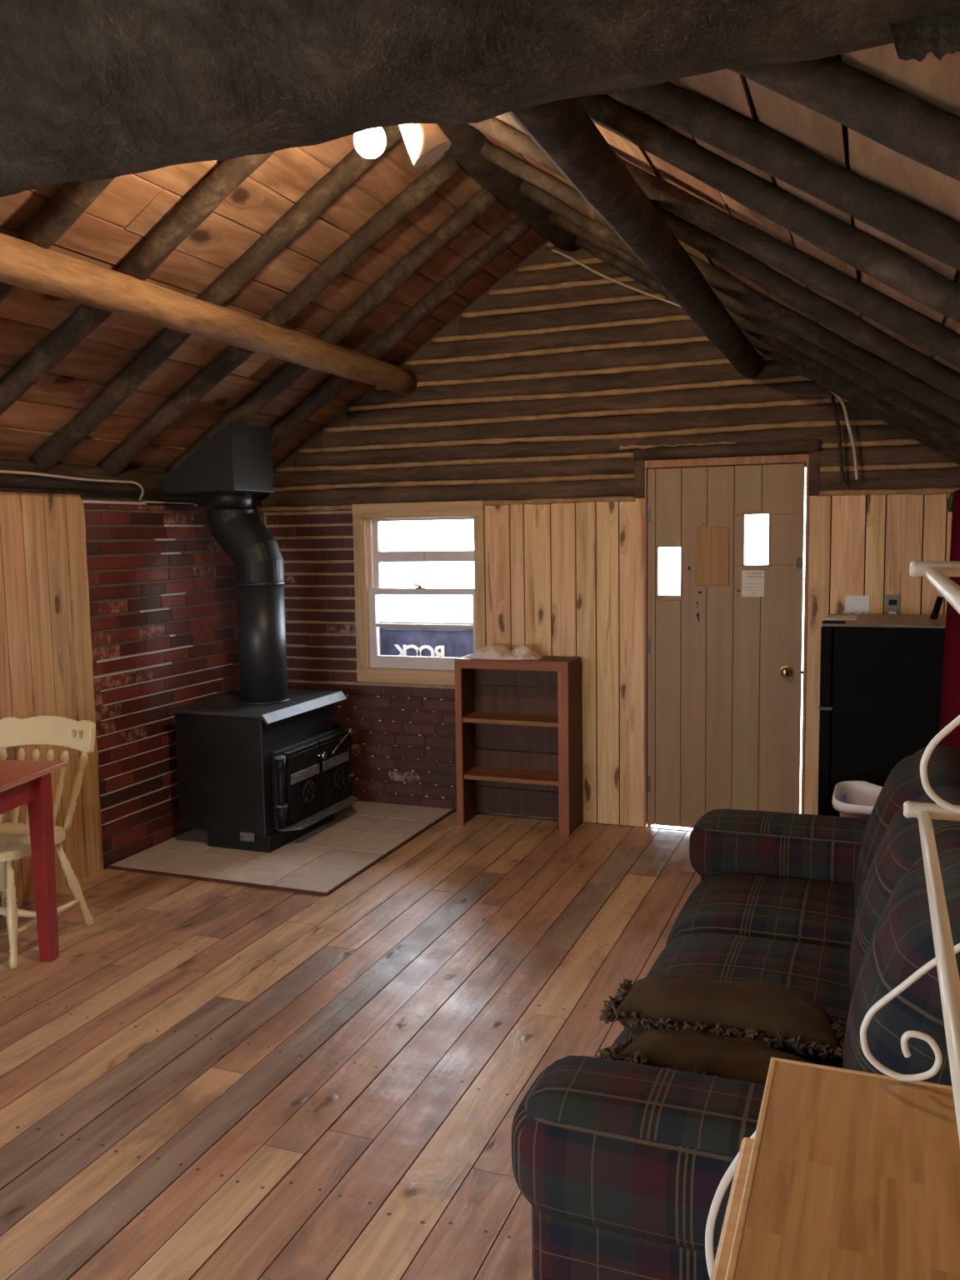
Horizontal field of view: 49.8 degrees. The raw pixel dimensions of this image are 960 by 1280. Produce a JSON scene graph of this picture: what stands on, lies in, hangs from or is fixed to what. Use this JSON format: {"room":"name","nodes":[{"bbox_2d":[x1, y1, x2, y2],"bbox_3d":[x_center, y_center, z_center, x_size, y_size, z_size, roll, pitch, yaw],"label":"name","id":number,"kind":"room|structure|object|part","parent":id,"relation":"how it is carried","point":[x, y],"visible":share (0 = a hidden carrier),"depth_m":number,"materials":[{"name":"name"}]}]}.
{"room":"cabin living room","nodes":[
{"label":"cabin living room","id":0,"kind":"room"},
{"bbox_2d":[0,458,269,907],"bbox_3d":[-2.721,0.415,3.267,0.293,2.143,7.620,1,6,21],"label":"wall","id":1,"kind":"structure","parent":0,"point":[118,609],"depth_m":5.24,"materials":[{"name":"brown wood"}]},
{"bbox_2d":[0,470,144,500],"bbox_3d":[-2.045,-0.690,4.509,0.063,0.113,1.832,1,6,19],"label":"power cable","id":2,"kind":"object","parent":1,"relation":"attached to","point":[1,471],"visible":1,"depth_m":4.85,"materials":[{"name":"beige plastic"}]},
{"bbox_2d":[0,810,700,1279],"bbox_3d":[-0.784,1.470,2.575,4.210,0.121,7.320,1,6,21],"label":"floor","id":3,"kind":"structure","parent":0,"point":[205,1080],"depth_m":3.35,"materials":[{"name":"brown wood"}]},
{"bbox_2d":[0,760,66,961],"bbox_3d":[-2.047,0.930,3.673,0.602,0.775,1.152,0,6,10],"label":"dining table","id":4,"kind":"object","parent":3,"relation":"on","point":[22,782],"visible":1,"depth_m":4.04,"materials":[{"name":"red paint"}]},
{"bbox_3d":[-1.720,0.895,4.076,0.068,0.753,0.068,0,6,10],"label":"leg","id":5,"kind":"part","parent":4,"relation":"part of","materials":[{"name":"red paint"}]},
{"bbox_2d":[0,715,95,969],"bbox_3d":[-1.955,0.805,4.317,0.495,0.898,0.589,1,6,17],"label":"dining chair","id":6,"kind":"object","parent":3,"relation":"on","point":[15,842],"visible":0.9,"depth_m":4.42,"materials":[{"name":"beige paint"}]},
{"bbox_3d":[-2.087,1.028,4.520,0.043,0.417,0.151,-3,6,-21],"label":"leg","id":7,"kind":"part","parent":6,"relation":"part of","materials":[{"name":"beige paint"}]},
{"bbox_3d":[-2.095,0.635,4.517,0.040,0.325,0.128,-1,6,-4],"label":"post","id":8,"kind":"part","parent":6,"relation":"part of","materials":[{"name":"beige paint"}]},
{"bbox_3d":[-1.844,1.070,4.069,0.043,0.418,0.159,-3,6,-20],"label":"leg","id":9,"kind":"part","parent":6,"relation":"part of","materials":[{"name":"beige paint"}]},
{"bbox_3d":[-1.968,0.833,4.275,0.410,0.035,0.400,1,6,17],"label":"seat","id":10,"kind":"part","parent":6,"relation":"part of","materials":[{"name":"beige paint"}]},
{"bbox_3d":[-1.887,0.408,4.517,0.495,0.149,0.089,1,6,17],"label":"crest rail","id":11,"kind":"part","parent":6,"relation":"part of","materials":[{"name":"beige paint"}]},
{"bbox_3d":[-1.738,1.034,4.413,0.151,0.417,0.043,-5,7,-35],"label":"leg","id":12,"kind":"part","parent":6,"relation":"part of","materials":[{"name":"beige paint"}]},
{"bbox_3d":[-1.722,0.641,4.403,0.040,0.325,0.128,4,7,38],"label":"post","id":13,"kind":"part","parent":6,"relation":"part of","materials":[{"name":"beige paint"}]},
{"bbox_2d":[107,800,454,895],"bbox_3d":[-1.019,1.088,5.728,1.267,0.013,1.552,1,6,21],"label":"hearth pad","id":14,"kind":"object","parent":3,"relation":"on","point":[360,835],"visible":0.71,"depth_m":5.38,"materials":[{"name":"tile"}]},
{"bbox_2d":[168,688,358,853],"bbox_3d":[-1.176,0.702,5.838,0.688,0.739,0.885,1,6,21],"label":"wood stove","id":15,"kind":"object","parent":14,"relation":"on","point":[262,778],"visible":1,"depth_m":5.50,"materials":[{"name":"black metal"}]},
{"bbox_3d":[-1.223,1.035,5.436,0.085,0.045,0.007,1,6,21],"label":"rating plate","id":16,"kind":"part","parent":15,"relation":"part of","materials":[{"name":"silver metal"}]},
{"bbox_2d":[206,492,289,704],"bbox_3d":[-1.283,-0.248,5.721,0.443,1.178,0.284,1,6,21],"label":"pipe","id":17,"kind":"object","parent":15,"relation":"on","point":[256,555],"visible":0.94,"depth_m":5.60,"materials":[{"name":"black metal"}]},
{"bbox_3d":[-1.221,0.362,5.797,0.619,0.052,0.845,1,6,21],"label":"plate","id":18,"kind":"part","parent":15,"relation":"part of","materials":[{"name":"black metal"}]},
{"bbox_3d":[-0.945,0.761,5.790,0.030,0.420,0.750,1,6,21],"label":"door frame","id":19,"kind":"part","parent":15,"relation":"part of","materials":[{"name":"metal"}]},
{"bbox_3d":[-0.886,0.639,5.721,0.065,0.033,0.034,1,6,21],"label":"latch knob","id":20,"kind":"part","parent":15,"relation":"part of","materials":[{"name":"metal"}]},
{"bbox_3d":[-0.795,0.582,5.966,0.018,0.123,0.189,3,7,30],"label":"latch lever","id":21,"kind":"part","parent":15,"relation":"part of","materials":[{"name":"metal"}]},
{"bbox_2d":[454,654,581,836],"bbox_3d":[0.218,0.579,5.858,0.664,0.963,0.260,1,6,21],"label":"bookcase","id":22,"kind":"object","parent":3,"relation":"on","point":[530,718],"visible":0.97,"depth_m":5.92,"materials":[{"name":"brown wood"}]},
{"bbox_3d":[-0.076,0.581,5.982,0.022,0.942,0.242,1,6,21],"label":"panel","id":23,"kind":"part","parent":22,"relation":"part of","materials":[{"name":"brown wood"}]},
{"bbox_2d":[465,644,542,659],"bbox_3d":[0.132,0.060,5.825,0.440,0.078,0.216,1,6,21],"label":"cloth bag","id":24,"kind":"object","parent":22,"relation":"on","point":[492,652],"visible":1,"depth_m":5.75,"materials":[{"name":"beige fabric"}]},
{"bbox_3d":[0.217,0.449,5.848,0.616,0.024,0.229,1,6,21],"label":"shelf","id":25,"kind":"part","parent":22,"relation":"part of","materials":[{"name":"brown wood"}]},
{"bbox_3d":[0.223,0.774,5.881,0.616,0.024,0.229,1,6,21],"label":"shelf","id":26,"kind":"part","parent":22,"relation":"part of","materials":[{"name":"brown wood"}]},
{"bbox_3d":[0.168,0.138,5.700,0.662,0.053,0.019,1,6,21],"label":"rail","id":27,"kind":"part","parent":22,"relation":"part of","materials":[{"name":"brown wood"}]},
{"bbox_3d":[0.263,0.570,5.973,0.616,0.915,0.012,1,6,21],"label":"panel","id":28,"kind":"part","parent":22,"relation":"part of","materials":[{"name":"brown wood"}]},
{"bbox_3d":[0.519,0.595,5.752,0.022,0.942,0.242,1,6,21],"label":"panel","id":29,"kind":"part","parent":22,"relation":"part of","materials":[{"name":"brown wood"}]},
{"bbox_2d":[511,745,959,1279],"bbox_3d":[0.899,0.875,2.758,0.997,0.977,2.269,1,6,21],"label":"sofa","id":30,"kind":"object","parent":3,"relation":"on","point":[621,1167],"visible":0.67,"depth_m":1.96,"materials":[{"name":"fabric"}]},
{"bbox_3d":[0.515,1.204,1.881,0.830,0.370,0.215,1,6,21],"label":"arm panel","id":31,"kind":"part","parent":30,"relation":"part of","materials":[{"name":"fabric"}]},
{"bbox_2d":[596,1027,842,1084],"bbox_3d":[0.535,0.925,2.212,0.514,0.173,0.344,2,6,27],"label":"throw pillow","id":32,"kind":"object","parent":30,"relation":"on","point":[703,1052],"visible":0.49,"depth_m":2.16,"materials":[{"name":"brown fabric"}]},
{"bbox_2d":[599,972,846,1064],"bbox_3d":[0.590,0.898,2.454,0.566,0.202,0.436,1,6,16],"label":"throw pillow","id":33,"kind":"object","parent":30,"relation":"on","point":[779,1017],"visible":0.9,"depth_m":2.32,"materials":[{"name":"brown fabric"}]},
{"bbox_2d":[624,933,850,1028],"bbox_3d":[0.766,0.994,2.825,0.680,0.230,0.572,1,6,21],"label":"seat cushion","id":34,"kind":"object","parent":30,"relation":"on","point":[819,973],"depth_m":2.83,"materials":[{"name":"fabric"}]},
{"bbox_2d":[665,874,855,949],"bbox_3d":[0.973,0.937,3.359,0.680,0.230,0.572,1,6,21],"label":"seat cushion","id":35,"kind":"object","parent":30,"relation":"on","point":[814,909],"depth_m":3.26,"materials":[{"name":"fabric"}]},
{"bbox_2d":[841,847,959,1085],"bbox_3d":[0.955,0.785,2.110,0.402,0.670,0.580,1,6,21],"label":"cushion","id":36,"kind":"object","parent":30,"relation":"on","point":[901,942],"depth_m":1.94,"materials":[{"name":"fabric"}]},
{"bbox_2d":[849,785,959,999],"bbox_3d":[1.161,0.728,2.643,0.402,0.670,0.580,1,6,21],"label":"cushion","id":37,"kind":"object","parent":30,"relation":"on","point":[899,849],"depth_m":2.54,"materials":[{"name":"fabric"}]},
{"bbox_2d":[854,745,959,914],"bbox_3d":[1.368,0.671,3.176,0.402,0.670,0.580,1,6,21],"label":"cushion","id":38,"kind":"object","parent":30,"relation":"on","point":[903,783],"depth_m":3.07,"materials":[{"name":"fabric"}]},
{"bbox_2d":[705,560,959,1279],"bbox_3d":[0.432,0.724,0.979,0.598,1.649,1.168,1,6,21],"label":"rack","id":39,"kind":"object","parent":3,"relation":"on","point":[842,1174],"visible":1,"depth_m":1.28,"materials":[{"name":"beige metal"}]},
{"bbox_3d":[0.482,0.773,1.047,0.500,0.107,0.635,1,6,21],"label":"drawer","id":40,"kind":"part","parent":39,"relation":"part of","materials":[{"name":"brown wood"}]},
{"bbox_3d":[0.424,0.305,0.934,0.018,0.017,1.138,1,6,21],"label":"shelf rail","id":41,"kind":"part","parent":39,"relation":"part of","materials":[{"name":"beige metal"}]},
{"bbox_3d":[0.418,-0.035,0.900,0.018,0.017,1.138,1,6,21],"label":"shelf rail","id":42,"kind":"part","parent":39,"relation":"part of","materials":[{"name":"beige metal"}]},
{"bbox_2d":[831,780,882,819],"bbox_3d":[1.600,0.912,4.123,0.376,0.606,0.430,1,6,21],"label":"plastic bin","id":43,"kind":"object","parent":3,"relation":"on","point":[856,799],"visible":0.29,"depth_m":4.28,"materials":[{"name":"white plastic"}]},
{"bbox_2d":[817,613,945,816],"bbox_3d":[1.907,0.514,4.839,0.589,1.244,0.592,1,6,21],"label":"refrigerator","id":44,"kind":"object","parent":3,"relation":"on","point":[881,675],"visible":0.62,"depth_m":4.56,"materials":[{"name":"black metal"}]},
{"bbox_3d":[1.662,0.675,4.952,0.050,0.788,0.586,1,6,21],"label":"fridge door","id":45,"kind":"part","parent":44,"relation":"part of","materials":[{"name":"black metal"}]},
{"bbox_3d":[1.553,0.307,4.647,0.058,0.014,0.022,1,6,21],"label":"hinge plate","id":46,"kind":"part","parent":44,"relation":"part of","materials":[{"name":"metal"}]},
{"bbox_3d":[1.653,0.093,4.893,0.050,0.362,0.586,1,6,21],"label":"freezer door","id":47,"kind":"part","parent":44,"relation":"part of","materials":[{"name":"black metal"}]},
{"bbox_2d":[825,615,857,619],"bbox_3d":[1.704,-0.106,4.869,0.135,0.004,0.220,1,6,21],"label":"paper sheet","id":48,"kind":"object","parent":44,"relation":"on","point":[828,617],"visible":1,"depth_m":4.83,"materials":[{"name":"beige paper"}]},
{"bbox_2d":[930,595,943,619],"bbox_3d":[2.094,-0.146,4.738,0.059,0.111,0.032,0,6,6],"label":"stick","id":49,"kind":"object","parent":44,"relation":"on","point":[937,607],"visible":0.95,"depth_m":4.73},
{"bbox_2d":[0,43,959,471],"bbox_3d":[-0.775,-1.159,2.397,4.930,1.771,8.120,1,6,21],"label":"ceiling","id":50,"kind":"structure","parent":0,"point":[132,207],"depth_m":4.15,"materials":[{"name":"brown wood"}]},
{"bbox_2d":[0,177,114,301],"bbox_3d":[-1.503,-1.293,3.423,1.956,1.313,0.115,1,6,21],"label":"rafter","id":51,"kind":"object","parent":50,"relation":"attached to","point":[71,201],"visible":0.23,"depth_m":3.32,"materials":[{"name":"brown wood"}]},
{"bbox_2d":[0,151,274,415],"bbox_3d":[-1.336,-1.340,3.857,1.951,1.313,0.104,1,6,21],"label":"rafter","id":52,"kind":"object","parent":50,"relation":"attached to","point":[229,174],"visible":0.66,"depth_m":3.78,"materials":[{"name":"brown wood"}]},
{"bbox_2d":[28,125,403,471],"bbox_3d":[-1.153,-1.389,4.328,1.950,1.312,0.112,1,6,21],"label":"rafter","id":53,"kind":"object","parent":50,"relation":"attached to","point":[337,181],"visible":0.87,"depth_m":4.24,"materials":[{"name":"brown wood"}]},
{"bbox_2d":[96,154,461,477],"bbox_3d":[-0.991,-1.428,4.757,1.960,1.315,0.106,1,6,21],"label":"rafter","id":54,"kind":"object","parent":50,"relation":"attached to","point":[411,197],"visible":0.88,"depth_m":4.66,"materials":[{"name":"brown wood"}]},
{"bbox_2d":[165,186,498,474],"bbox_3d":[-0.813,-1.487,5.210,1.948,1.308,0.109,1,6,22],"label":"rafter","id":55,"kind":"object","parent":50,"relation":"attached to","point":[483,200],"visible":0.71,"depth_m":5.06,"materials":[{"name":"brown wood"}]},
{"bbox_2d":[161,420,273,494],"bbox_3d":[-1.410,-0.969,5.555,0.448,0.351,0.375,1,6,21],"label":"box","id":56,"kind":"object","parent":55,"relation":"attached to","point":[238,458],"visible":1,"depth_m":5.39,"materials":[{"name":"black metal"}]},
{"bbox_2d":[270,215,531,449],"bbox_3d":[-0.634,-1.534,5.666,1.950,1.312,0.111,1,6,22],"label":"rafter","id":57,"kind":"object","parent":50,"relation":"attached to","point":[504,239],"visible":0.8,"depth_m":5.50,"materials":[{"name":"brown wood"}]},
{"bbox_2d":[0,0,959,197],"bbox_3d":[-1.104,-0.835,1.609,4.061,0.443,0.409,1,6,21],"label":"tie beam","id":58,"kind":"structure","parent":50,"relation":"attached to","point":[91,90],"depth_m":1.17,"materials":[{"name":"brown wood"}]},
{"bbox_2d":[436,123,579,251],"bbox_3d":[-0.806,-1.869,2.267,0.259,0.261,7.155,1,6,21],"label":"log","id":59,"kind":"object","parent":50,"relation":"attached to","point":[467,141],"visible":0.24,"depth_m":4.49,"materials":[{"name":"brown wood"}]},
{"bbox_2d":[354,123,450,167],"bbox_3d":[-0.270,-1.634,3.093,0.333,0.402,0.259,1,6,21],"label":"lamp","id":60,"kind":"object","parent":59,"relation":"hanging from","point":[425,142],"visible":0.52,"depth_m":3.08,"materials":[{"name":"white glass"}]},
{"bbox_3d":[-0.330,-1.496,3.093,0.096,0.101,0.096,1,6,21],"label":"light bulb","id":61,"kind":"part","parent":60,"relation":"part of","materials":[{"name":"white glass"}]},
{"bbox_3d":[-0.178,-1.553,3.109,0.189,0.235,0.131,-3,6,-24],"label":"lamp shade","id":62,"kind":"part","parent":60,"relation":"part of","materials":[{"name":"white glass"}]},
{"bbox_2d":[551,249,680,307],"bbox_3d":[0.753,-1.896,5.455,0.766,0.401,0.026,1,6,19],"label":"power cable","id":63,"kind":"object","parent":59,"relation":"hanging from","point":[552,250],"visible":0.84,"depth_m":5.47,"materials":[{"name":"beige plastic"}]},
{"bbox_2d":[468,117,959,399],"bbox_3d":[0.701,-1.263,3.283,1.943,1.302,0.080,1,6,22],"label":"rafter","id":64,"kind":"object","parent":50,"relation":"attached to","point":[841,321],"visible":0.62,"depth_m":3.17,"materials":[{"name":"brown wood"}]},
{"bbox_2d":[480,141,959,424],"bbox_3d":[0.917,-1.321,3.834,1.945,1.293,0.077,1,6,22],"label":"rafter","id":65,"kind":"object","parent":50,"relation":"attached to","point":[916,388],"visible":0.77,"depth_m":3.75,"materials":[{"name":"brown wood"}]},
{"bbox_2d":[495,112,959,368],"bbox_3d":[0.522,-1.213,2.827,1.942,1.296,0.072,1,6,22],"label":"rafter","id":66,"kind":"object","parent":50,"relation":"attached to","point":[908,323],"visible":0.58,"depth_m":2.70,"materials":[{"name":"brown wood"}]},
{"bbox_2d":[519,180,959,441],"bbox_3d":[1.089,-1.368,4.285,1.947,1.295,0.070,1,6,22],"label":"rafter","id":67,"kind":"object","parent":50,"relation":"attached to","point":[851,372],"visible":0.66,"depth_m":4.20,"materials":[{"name":"brown wood"}]},
{"bbox_2d":[549,211,959,454],"bbox_3d":[1.247,-1.413,4.700,1.947,1.288,0.076,1,6,22],"label":"rafter","id":68,"kind":"object","parent":50,"relation":"attached to","point":[743,324],"visible":0.55,"depth_m":4.60,"materials":[{"name":"brown wood"}]},
{"bbox_2d":[575,236,959,464],"bbox_3d":[1.411,-1.457,5.116,1.944,1.293,0.069,1,6,22],"label":"rafter","id":69,"kind":"object","parent":50,"relation":"attached to","point":[628,270],"visible":0.43,"depth_m":5.05,"materials":[{"name":"brown wood"}]},
{"bbox_2d":[577,94,959,323],"bbox_3d":[0.337,-1.159,2.340,1.943,1.294,0.078,1,6,22],"label":"rafter","id":70,"kind":"object","parent":50,"relation":"attached to","point":[884,263],"visible":0.62,"depth_m":2.21,"materials":[{"name":"brown wood"}]},
{"bbox_2d":[609,81,959,270],"bbox_3d":[0.201,-1.121,1.991,1.945,1.295,0.075,1,6,22],"label":"rafter","id":71,"kind":"object","parent":50,"relation":"attached to","point":[927,231],"visible":0.63,"depth_m":1.84,"materials":[{"name":"brown wood"}]},
{"bbox_2d":[727,56,959,181],"bbox_3d":[0.030,-1.073,1.561,1.940,1.302,0.078,1,6,22],"label":"rafter","id":72,"kind":"object","parent":50,"relation":"attached to","point":[915,128],"visible":0.59,"depth_m":1.38,"materials":[{"name":"brown wood"}]},
{"bbox_2d":[261,240,959,827],"bbox_3d":[0.540,-0.594,5.885,4.210,3.520,0.215,1,6,21],"label":"wall","id":73,"kind":"structure","parent":0,"point":[523,405],"depth_m":5.80,"materials":[{"name":"brown wood"}]},
{"bbox_2d":[0,232,417,394],"bbox_3d":[-1.730,-1.150,2.719,0.161,0.157,7.189,1,6,21],"label":"log","id":74,"kind":"object","parent":73,"relation":"attached to","point":[24,264],"visible":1,"depth_m":3.99,"materials":[{"name":"brown wood"}]},
{"bbox_2d":[352,500,486,684],"bbox_3d":[-0.340,-0.283,6.237,0.848,1.082,0.176,1,6,21],"label":"window","id":75,"kind":"structure","parent":73,"relation":"in","point":[368,557],"depth_m":6.23,"materials":[{"name":"brown wood"}]},
{"bbox_3d":[-0.373,-0.770,6.123,0.848,0.088,0.034,1,6,21],"label":"head casing","id":76,"kind":"part","parent":75,"relation":"part of","materials":[{"name":"brown wood"}]},
{"bbox_3d":[-0.356,0.220,6.227,0.848,0.085,0.046,1,6,21],"label":"sill casing","id":77,"kind":"part","parent":75,"relation":"part of","materials":[{"name":"brown wood"}]},
{"bbox_3d":[-0.342,-0.068,6.234,0.710,0.488,0.038,1,6,21],"label":"sash","id":78,"kind":"part","parent":75,"relation":"part of","materials":[{"name":"white paint"}]},
{"bbox_3d":[-0.327,-0.504,6.231,0.698,0.460,0.035,1,6,21],"label":"sash","id":79,"kind":"part","parent":75,"relation":"part of","materials":[{"name":"white glass"}]},
{"bbox_2d":[508,97,764,378],"bbox_3d":[0.106,-1.070,2.017,0.141,0.145,7.190,1,6,21],"label":"log","id":80,"kind":"object","parent":73,"relation":"attached to","point":[563,130],"visible":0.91,"depth_m":2.63,"materials":[{"name":"brown wood"}]},
{"bbox_2d":[619,438,820,832],"bbox_3d":[1.299,0.009,5.642,1.039,2.146,0.239,1,6,21],"label":"trim","id":81,"kind":"structure","parent":73,"relation":"attached to","point":[717,452],"depth_m":5.46,"materials":[{"name":"brown wood"}]},
{"bbox_3d":[1.295,-0.868,5.472,0.963,0.225,0.042,1,6,21],"label":"trim","id":82,"kind":"part","parent":81,"relation":"part of","materials":[{"name":"brown wood"}]},
{"bbox_2d":[646,462,806,828],"bbox_3d":[1.307,0.070,5.572,0.842,1.999,0.135,1,6,21],"label":"door","id":83,"kind":"structure","parent":73,"relation":"in","point":[724,666],"depth_m":5.56,"materials":[{"name":"brown wood"}]},
{"bbox_3d":[1.032,-0.366,5.635,0.144,0.299,0.017,1,6,21],"label":"lite frame","id":84,"kind":"part","parent":83,"relation":"part of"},
{"bbox_2d":[741,570,764,596],"bbox_3d":[1.446,-0.299,5.472,0.116,0.140,0.002,1,6,21],"label":"paper notice","id":85,"kind":"object","parent":83,"relation":"attached to","point":[752,581],"visible":1,"depth_m":5.47,"materials":[{"name":"beige paper"}]},
{"bbox_3d":[1.458,-0.521,5.453,0.145,0.302,0.017,1,6,21],"label":"lite frame","id":86,"kind":"part","parent":83,"relation":"part of","materials":[{"name":"white glass"}]},
{"bbox_3d":[1.605,0.169,5.430,0.060,0.060,0.067,1,6,21],"label":"knob","id":87,"kind":"part","parent":83,"relation":"part of","materials":[{"name":"gold metal"}]},
{"bbox_3d":[1.663,-0.400,5.380,0.030,0.058,0.008,1,6,21],"label":"latch plate","id":88,"kind":"part","parent":83,"relation":"part of","materials":[{"name":"metal"}]},
{"bbox_2d":[830,395,844,481],"bbox_3d":[1.784,-1.004,5.162,0.097,0.424,0.027,-3,6,-22],"label":"power cable","id":89,"kind":"object","parent":73,"relation":"attached to","point":[832,399],"visible":1,"depth_m":5.17,"materials":[{"name":"plastic"}]},
{"bbox_2d":[830,390,858,479],"bbox_3d":[1.727,-1.088,5.146,0.320,0.577,0.065,0,6,11],"label":"power cable","id":90,"kind":"object","parent":73,"relation":"attached to","point":[838,397],"visible":0.71,"depth_m":5.14,"materials":[{"name":"beige plastic"}]},
{"bbox_2d":[845,595,869,614],"bbox_3d":[1.930,-0.168,5.283,0.118,0.118,0.023,1,6,21],"label":"light switch","id":91,"kind":"object","parent":73,"relation":"attached to","point":[853,604],"visible":0.69,"depth_m":5.29,"materials":[{"name":"white plastic"}]},
{"bbox_2d":[885,595,900,614],"bbox_3d":[2.084,-0.171,5.217,0.070,0.115,0.034,1,6,21],"label":"thermostat","id":92,"kind":"object","parent":73,"relation":"attached to","point":[892,602],"visible":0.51,"depth_m":5.22,"materials":[{"name":"grey plastic"}]},
{"bbox_2d":[888,599,897,604],"bbox_3d":[2.087,-0.191,5.222,0.040,0.027,0.005,1,6,21],"label":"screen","id":93,"kind":"object","parent":92,"relation":"attached to","point":[891,602],"depth_m":5.22,"materials":[{"name":"black plastic"}]},
{"bbox_3d":[1.165,0.506,1.769,0.237,2.140,7.620,1,6,21],"label":"wall","id":94,"kind":"structure","parent":0,"visible":0},
{"bbox_2d":[938,489,959,749],"bbox_3d":[1.627,0.096,3.373,0.146,1.280,1.910,1,6,21],"label":"curtain","id":95,"kind":"object","parent":94,"relation":"hanging from","point":[950,692],"visible":0.54,"depth_m":3.89,"materials":[{"name":"red fabric"}]},
{"label":"outside","id":96,"kind":"structure","parent":0,"visible":0},
{"bbox_2d":[379,577,804,813],"bbox_3d":[2.730,1.243,7.159,60.000,0.100,75.000,1,6,21],"label":"ground","id":97,"kind":"structure","parent":96,"point":[455,608],"depth_m":30.72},
{"bbox_2d":[380,620,473,657],"bbox_3d":[-0.277,0.582,6.686,1.900,1.405,0.130,1,6,21],"label":"sign board","id":98,"kind":"object","parent":97,"relation":"on","point":[419,642],"visible":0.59,"depth_m":6.60,"materials":[{"name":"metal"}]},
{"bbox_3d":[-0.299,-0.086,6.590,1.900,0.055,0.070,1,6,21],"label":"rail","id":99,"kind":"part","parent":98,"relation":"part of","materials":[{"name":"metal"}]}
]}

